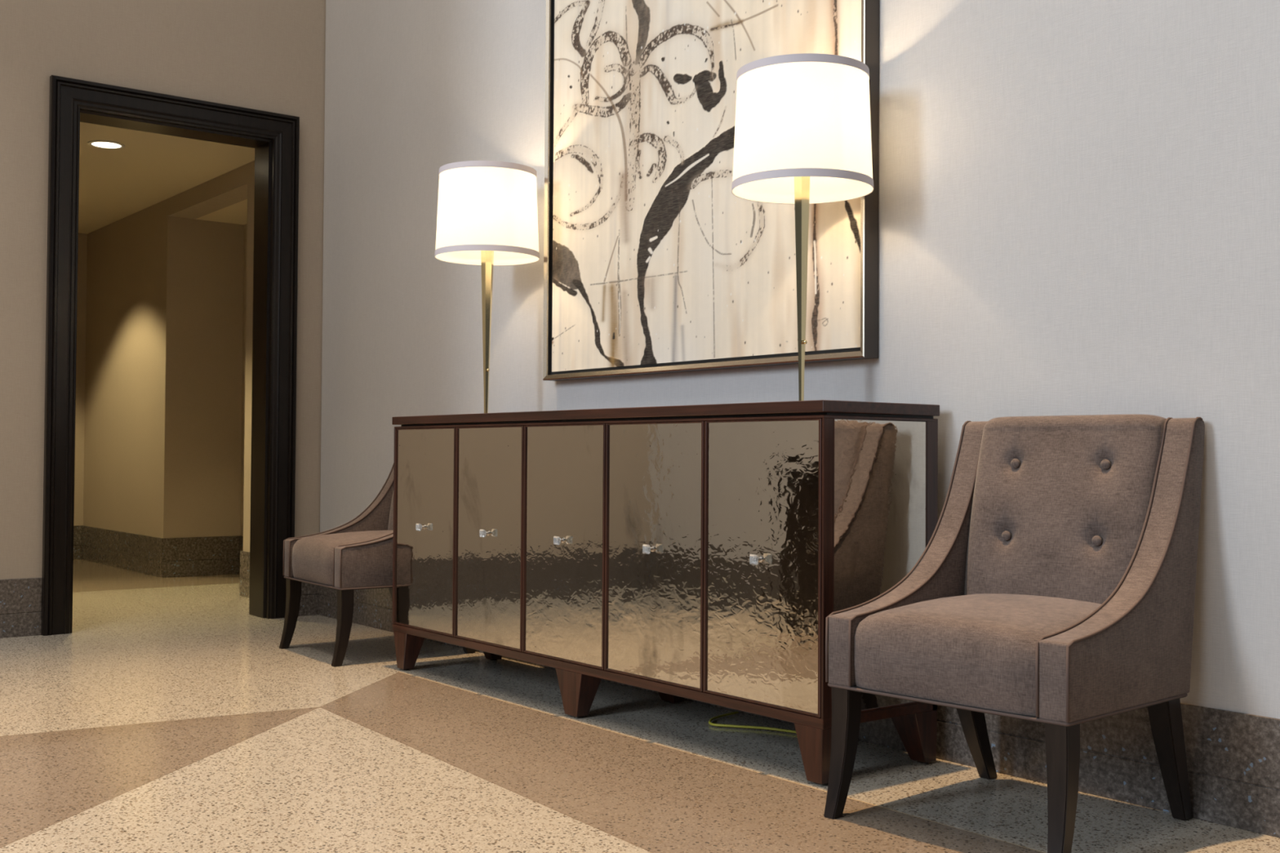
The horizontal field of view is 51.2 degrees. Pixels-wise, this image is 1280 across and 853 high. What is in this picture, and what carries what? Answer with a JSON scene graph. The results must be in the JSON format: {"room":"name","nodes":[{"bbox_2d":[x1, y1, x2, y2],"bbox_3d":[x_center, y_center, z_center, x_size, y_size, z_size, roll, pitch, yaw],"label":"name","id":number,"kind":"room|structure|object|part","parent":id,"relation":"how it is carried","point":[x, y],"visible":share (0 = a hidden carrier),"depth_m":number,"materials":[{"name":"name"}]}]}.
{"room":"hotel lobby","nodes":[
{"label":"hotel lobby","id":0,"kind":"room"},
{"bbox_2d":[73,232,87,546],"bbox_3d":[-5.041,-0.241,8.976,2.800,2.355,0.180,1,-2,-38],"label":"wall","id":1,"kind":"structure","parent":0,"point":[82,237],"depth_m":9.64,"materials":[{"name":"beige paint"}]},
{"bbox_2d":[0,0,325,612],"bbox_3d":[-2.734,-1.720,5.648,3.300,5.200,0.184,1,-2,-38],"label":"wall","id":2,"kind":"structure","parent":0,"point":[268,55],"depth_m":5.85,"materials":[{"name":"beige paint"}]},
{"bbox_2d":[0,577,319,638],"bbox_3d":[-2.708,0.757,5.512,2.962,0.243,0.012,1,-2,-38],"label":"baseboard","id":3,"kind":"structure","parent":2,"relation":"attached to","point":[20,599],"depth_m":5.61,"materials":[{"name":"stone"}]},
{"bbox_2d":[41,75,299,635],"bbox_3d":[-2.132,-0.295,6.072,1.113,2.376,0.228,1,-2,-38],"label":"door frame","id":4,"kind":"structure","parent":2,"relation":"in","point":[274,137],"depth_m":6.16,"materials":[{"name":"black wood"}]},
{"bbox_2d":[78,121,254,233],"bbox_3d":[-3.658,-1.489,7.643,3.300,0.100,4.115,1,-2,-38],"label":"ceiling","id":5,"kind":"structure","parent":0,"point":[151,169],"depth_m":7.43,"materials":[{"name":"beige paint"}]},
{"bbox_2d":[87,140,124,149],"bbox_3d":[-2.736,-1.446,6.849,0.180,0.006,0.180,1,-2,-38],"label":"recessed light","id":6,"kind":"object","parent":5,"relation":"in","point":[108,144],"visible":1,"depth_m":6.85,"materials":[{"name":"beige"}]},
{"bbox_2d":[195,199,247,224],"bbox_3d":[-2.280,-1.337,8.001,0.320,0.050,1.300,1,-2,-38],"label":"ceiling","id":7,"kind":"structure","parent":0,"point":[237,213],"depth_m":8.27,"materials":[{"name":"beige paint"}]},
{"bbox_2d":[240,223,247,536],"bbox_3d":[-2.089,-0.241,8.132,0.180,2.355,1.300,1,-2,-38],"label":"wall","id":8,"kind":"structure","parent":0,"point":[246,224],"depth_m":8.57,"materials":[{"name":"beige paint"}]},
{"bbox_2d":[0,559,1279,852],"bbox_3d":[-3.106,0.838,0.883,10.750,0.120,17.200,1,-2,-38],"label":"floor","id":9,"kind":"structure","parent":0,"point":[171,717],"depth_m":3.35,"materials":[{"name":"stone"}]},
{"bbox_2d":[279,464,475,666],"bbox_3d":[-1.029,0.446,5.259,0.593,0.874,0.579,1,-1,-35],"label":"upholstered chair","id":10,"kind":"object","parent":9,"relation":"on","point":[355,554],"visible":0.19,"depth_m":5.03,"materials":[{"name":"beige fabric"}]},
{"bbox_3d":[-1.391,0.742,5.313,0.074,0.279,0.048,1,-1,-35],"label":"leg","id":11,"kind":"part","parent":10,"relation":"part of","materials":[{"name":"brown wood"}]},
{"bbox_3d":[-1.168,0.313,5.476,0.571,0.583,0.065,1,-1,-35],"label":"panel","id":12,"kind":"part","parent":10,"relation":"part of","materials":[{"name":"beige fabric"}]},
{"bbox_3d":[-1.094,0.735,4.893,0.074,0.279,0.048,1,-1,-35],"label":"leg","id":13,"kind":"part","parent":10,"relation":"part of","materials":[{"name":"brown wood"}]},
{"bbox_3d":[-1.074,0.506,5.227,0.456,0.188,0.443,1,-1,-35],"label":"seat","id":14,"kind":"part","parent":10,"relation":"part of","materials":[{"name":"beige fabric"}]},
{"bbox_3d":[-0.874,0.306,5.059,0.571,0.583,0.065,1,-1,-35],"label":"panel","id":15,"kind":"part","parent":10,"relation":"part of","materials":[{"name":"beige fabric"}]},
{"bbox_3d":[-0.992,0.750,5.583,0.148,0.279,0.050,1,-1,-35],"label":"leg","id":16,"kind":"part","parent":10,"relation":"part of","materials":[{"name":"brown wood"}]},
{"bbox_2d":[387,492,393,530],"bbox_3d":[-0.866,0.239,5.378,0.162,0.454,0.442,1,-1,-35],"label":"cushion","id":17,"kind":"object","parent":10,"relation":"on","point":[390,495],"depth_m":5.49,"materials":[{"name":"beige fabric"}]},
{"bbox_3d":[-0.706,0.744,5.180,0.148,0.279,0.050,1,-1,-35],"label":"leg","id":18,"kind":"part","parent":10,"relation":"part of","materials":[{"name":"brown wood"}]},
{"bbox_2d":[391,400,939,785],"bbox_3d":[-0.079,0.410,4.114,0.441,0.910,2.172,1,-2,-38],"label":"sideboard","id":19,"kind":"object","parent":9,"relation":"on","point":[704,553],"visible":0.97,"depth_m":3.58,"materials":[{"name":"brown wood"}]},
{"bbox_3d":[-0.882,0.362,4.855,0.032,0.710,0.007,1,-2,-38],"label":"corner post","id":20,"kind":"part","parent":19,"relation":"part of","materials":[{"name":"brown wood"}]},
{"bbox_3d":[-0.829,0.804,4.817,0.085,0.130,0.100,1,-2,-38],"label":"leg","id":21,"kind":"part","parent":19,"relation":"part of","materials":[{"name":"brown wood"}]},
{"bbox_3d":[-0.771,0.351,4.660,0.018,0.025,0.025,1,-2,-38],"label":"knob","id":22,"kind":"part","parent":19,"relation":"part of","materials":[{"name":"clear glass"}]},
{"bbox_3d":[-0.750,0.357,4.676,0.012,0.698,0.417,1,-2,-38],"label":"door","id":23,"kind":"part","parent":19,"relation":"part of","materials":[{"name":"metal"}]},
{"bbox_3d":[-0.508,0.346,4.323,0.018,0.025,0.025,1,-2,-38],"label":"knob","id":24,"kind":"part","parent":19,"relation":"part of","materials":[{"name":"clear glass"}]},
{"bbox_2d":[435,160,539,413],"bbox_3d":[-0.544,-0.478,4.754,0.371,0.887,0.371,1,-2,-38],"label":"table lamp","id":25,"kind":"object","parent":19,"relation":"on","point":[487,216],"visible":0.89,"depth_m":4.62,"materials":[{"name":"white fabric"}]},
{"bbox_3d":[-0.543,-0.755,4.760,0.368,0.310,0.368,1,-2,-38],"label":"lamp shade","id":26,"kind":"part","parent":25,"relation":"part of","materials":[{"name":"fabric"}]},
{"bbox_3d":[-0.545,-0.340,4.751,0.045,0.595,0.046,1,-2,-38],"label":"stem","id":27,"kind":"part","parent":25,"relation":"part of","materials":[{"name":"gold metal"}]},
{"bbox_3d":[-0.544,-0.610,4.756,0.371,0.021,0.371,1,-2,-38],"label":"trim","id":28,"kind":"part","parent":25,"relation":"part of","materials":[{"name":"grey fabric"}]},
{"bbox_3d":[-0.542,-0.900,4.763,0.347,0.021,0.347,1,-2,-38],"label":"trim","id":29,"kind":"part","parent":25,"relation":"part of","materials":[{"name":"grey fabric"}]},
{"bbox_3d":[-0.487,0.352,4.339,0.012,0.698,0.401,1,-2,-38],"label":"door","id":30,"kind":"part","parent":19,"relation":"part of","materials":[{"name":"mirror"}]},
{"bbox_3d":[-0.570,0.810,5.018,0.085,0.130,0.100,1,-2,-38],"label":"leg","id":31,"kind":"part","parent":19,"relation":"part of","materials":[{"name":"brown wood"}]},
{"bbox_3d":[-0.246,0.340,3.987,0.018,0.025,0.025,1,-2,-38],"label":"knob","id":32,"kind":"part","parent":19,"relation":"part of","materials":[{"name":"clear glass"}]},
{"bbox_3d":[-0.226,0.346,4.003,0.012,0.698,0.412,1,-2,-38],"label":"door","id":33,"kind":"part","parent":19,"relation":"part of","materials":[{"name":"mirror"}]},
{"bbox_3d":[-0.180,0.790,3.984,0.085,0.130,0.135,1,-2,-38],"label":"leg","id":34,"kind":"part","parent":19,"relation":"part of","materials":[{"name":"brown wood"}]},
{"bbox_3d":[0.019,0.335,3.646,0.018,0.025,0.025,1,-2,-38],"label":"knob","id":35,"kind":"part","parent":19,"relation":"part of","materials":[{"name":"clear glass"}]},
{"bbox_3d":[0.031,0.335,3.655,0.011,0.017,0.017,1,-2,-38],"label":"knob stem","id":36,"kind":"part","parent":19,"relation":"part of","materials":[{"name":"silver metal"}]},
{"bbox_3d":[0.040,0.341,3.662,0.012,0.698,0.415,1,-2,-38],"label":"door","id":37,"kind":"part","parent":19,"relation":"part of","materials":[{"name":"mirror"}]},
{"bbox_3d":[0.079,0.796,4.185,0.085,0.130,0.135,1,-2,-38],"label":"leg","id":38,"kind":"part","parent":19,"relation":"part of","materials":[{"name":"brown wood"}]},
{"bbox_3d":[0.284,0.329,3.306,0.018,0.025,0.025,1,-2,-38],"label":"knob","id":39,"kind":"part","parent":19,"relation":"part of","materials":[{"name":"clear glass"}]},
{"bbox_3d":[0.295,0.330,3.315,0.011,0.017,0.017,1,-2,-38],"label":"knob stem","id":40,"kind":"part","parent":19,"relation":"part of","materials":[{"name":"silver metal"}]},
{"bbox_3d":[0.304,0.335,3.322,0.012,0.698,0.408,1,-2,-38],"label":"door","id":41,"kind":"part","parent":19,"relation":"part of","materials":[{"name":"mirror"}]},
{"bbox_2d":[731,53,873,400],"bbox_3d":[0.426,-0.499,3.508,0.371,0.887,0.371,1,-2,-38],"label":"table lamp","id":42,"kind":"object","parent":19,"relation":"on","point":[802,125],"visible":0.88,"depth_m":3.38,"materials":[{"name":"white fabric"}]},
{"bbox_3d":[0.425,-0.360,3.505,0.045,0.595,0.046,1,-2,-38],"label":"stem","id":43,"kind":"part","parent":42,"relation":"part of","materials":[{"name":"gold metal"}]},
{"bbox_3d":[0.426,-0.630,3.511,0.371,0.021,0.371,1,-2,-38],"label":"trim","id":44,"kind":"part","parent":42,"relation":"part of","materials":[{"name":"grey fabric"}]},
{"bbox_3d":[0.427,-0.775,3.514,0.368,0.310,0.368,1,-2,-38],"label":"lamp shade","id":45,"kind":"part","parent":42,"relation":"part of","materials":[{"name":"fabric"}]},
{"bbox_3d":[0.428,-0.921,3.517,0.347,0.021,0.347,1,-2,-38],"label":"trim","id":46,"kind":"part","parent":42,"relation":"part of","materials":[{"name":"grey fabric"}]},
{"bbox_3d":[0.432,0.777,3.197,0.085,0.130,0.097,1,-2,-38],"label":"leg","id":47,"kind":"part","parent":19,"relation":"part of","materials":[{"name":"brown wood"}]},
{"bbox_3d":[0.442,0.335,3.155,0.032,0.710,0.007,1,-2,-38],"label":"corner post","id":48,"kind":"part","parent":19,"relation":"part of","materials":[{"name":"brown wood"}]},
{"bbox_3d":[0.587,0.337,3.270,0.339,0.708,0.012,1,-2,-38],"label":"moulding","id":49,"kind":"part","parent":19,"relation":"part of","materials":[{"name":"brown wood"}]},
{"bbox_2d":[834,418,925,710],"bbox_3d":[0.587,0.335,3.271,0.331,0.700,0.011,1,-2,-38],"label":"mirror","id":50,"kind":"object","parent":19,"relation":"attached to","point":[880,464],"depth_m":3.26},
{"bbox_3d":[0.691,0.783,3.399,0.085,0.130,0.097,1,-2,-38],"label":"leg","id":51,"kind":"part","parent":19,"relation":"part of","materials":[{"name":"brown wood"}]},
{"bbox_3d":[0.732,0.341,3.394,0.042,0.710,0.030,1,-2,-38],"label":"corner post","id":52,"kind":"part","parent":19,"relation":"part of","materials":[{"name":"brown wood"}]},
{"bbox_2d":[708,711,796,733],"bbox_3d":[0.369,0.854,3.768,0.184,0.007,0.485,1,-2,-38],"label":"extension cord","id":53,"kind":"object","parent":9,"relation":"on","point":[736,712],"visible":0.75,"depth_m":3.80,"materials":[{"name":"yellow plastic"}]},
{"bbox_2d":[823,413,1204,852],"bbox_3d":[0.805,0.407,2.880,0.593,0.874,0.579,1,-2,-43],"label":"upholstered chair","id":54,"kind":"object","parent":9,"relation":"on","point":[1054,586],"visible":1,"depth_m":2.84,"materials":[{"name":"beige fabric"}]},
{"bbox_3d":[0.438,0.703,2.888,0.074,0.279,0.048,1,-2,-43],"label":"leg","id":55,"kind":"part","parent":54,"relation":"part of","materials":[{"name":"brown wood"}]},
{"bbox_3d":[0.640,0.274,3.077,0.571,0.583,0.065,1,-2,-43],"label":"panel","id":56,"kind":"part","parent":54,"relation":"part of","materials":[{"name":"beige fabric"}]},
{"bbox_3d":[0.800,0.712,3.207,0.148,0.279,0.050,1,-2,-43],"label":"leg","id":57,"kind":"part","parent":54,"relation":"part of","materials":[{"name":"brown wood"}]},
{"bbox_3d":[0.765,0.467,2.842,0.456,0.188,0.443,1,-2,-43],"label":"seat","id":58,"kind":"part","parent":54,"relation":"part of","materials":[{"name":"beige fabric"}]},
{"bbox_3d":[0.787,0.697,2.509,0.074,0.279,0.048,1,-2,-43],"label":"leg","id":59,"kind":"part","parent":54,"relation":"part of","materials":[{"name":"brown wood"}]},
{"bbox_2d":[964,413,1166,604],"bbox_3d":[0.953,0.201,3.019,0.162,0.454,0.442,1,-2,-43],"label":"cushion","id":60,"kind":"object","parent":54,"relation":"on","point":[1058,507],"depth_m":2.97,"materials":[{"name":"beige fabric"}]},
{"bbox_3d":[0.985,0.268,2.702,0.571,0.583,0.065,1,-2,-43],"label":"panel","id":61,"kind":"part","parent":54,"relation":"part of","materials":[{"name":"beige fabric"}]},
{"bbox_3d":[1.135,0.706,2.843,0.148,0.279,0.050,1,-2,-43],"label":"leg","id":62,"kind":"part","parent":54,"relation":"part of","materials":[{"name":"brown wood"}]},
{"bbox_2d":[83,0,1279,719],"bbox_3d":[1.114,-1.739,3.641,0.694,5.200,16.300,1,-2,-38],"label":"wall","id":63,"kind":"structure","parent":0,"point":[1079,200],"depth_m":3.51,"materials":[{"name":"grey paint"}]},
{"bbox_2d":[73,525,249,597],"bbox_3d":[-3.460,0.811,8.327,4.604,0.243,2.096,0,-1,20],"label":"baseboard","id":64,"kind":"structure","parent":63,"relation":"attached to","point":[162,557],"depth_m":8.48,"materials":[{"name":"stone"}]},
{"bbox_2d":[542,0,879,381],"bbox_3d":[0.153,-1.104,4.241,0.058,1.856,1.553,1,-2,-38],"label":"framed painting","id":65,"kind":"object","parent":63,"relation":"attached to","point":[653,264],"visible":0.85,"depth_m":4.25,"materials":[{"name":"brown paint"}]},
{"bbox_2d":[318,586,1279,838],"bbox_3d":[2.146,0.706,1.680,0.012,0.243,12.000,1,-2,-38],"label":"baseboard","id":66,"kind":"structure","parent":63,"relation":"attached to","point":[1233,758],"depth_m":2.99,"materials":[{"name":"stone"}]}
]}

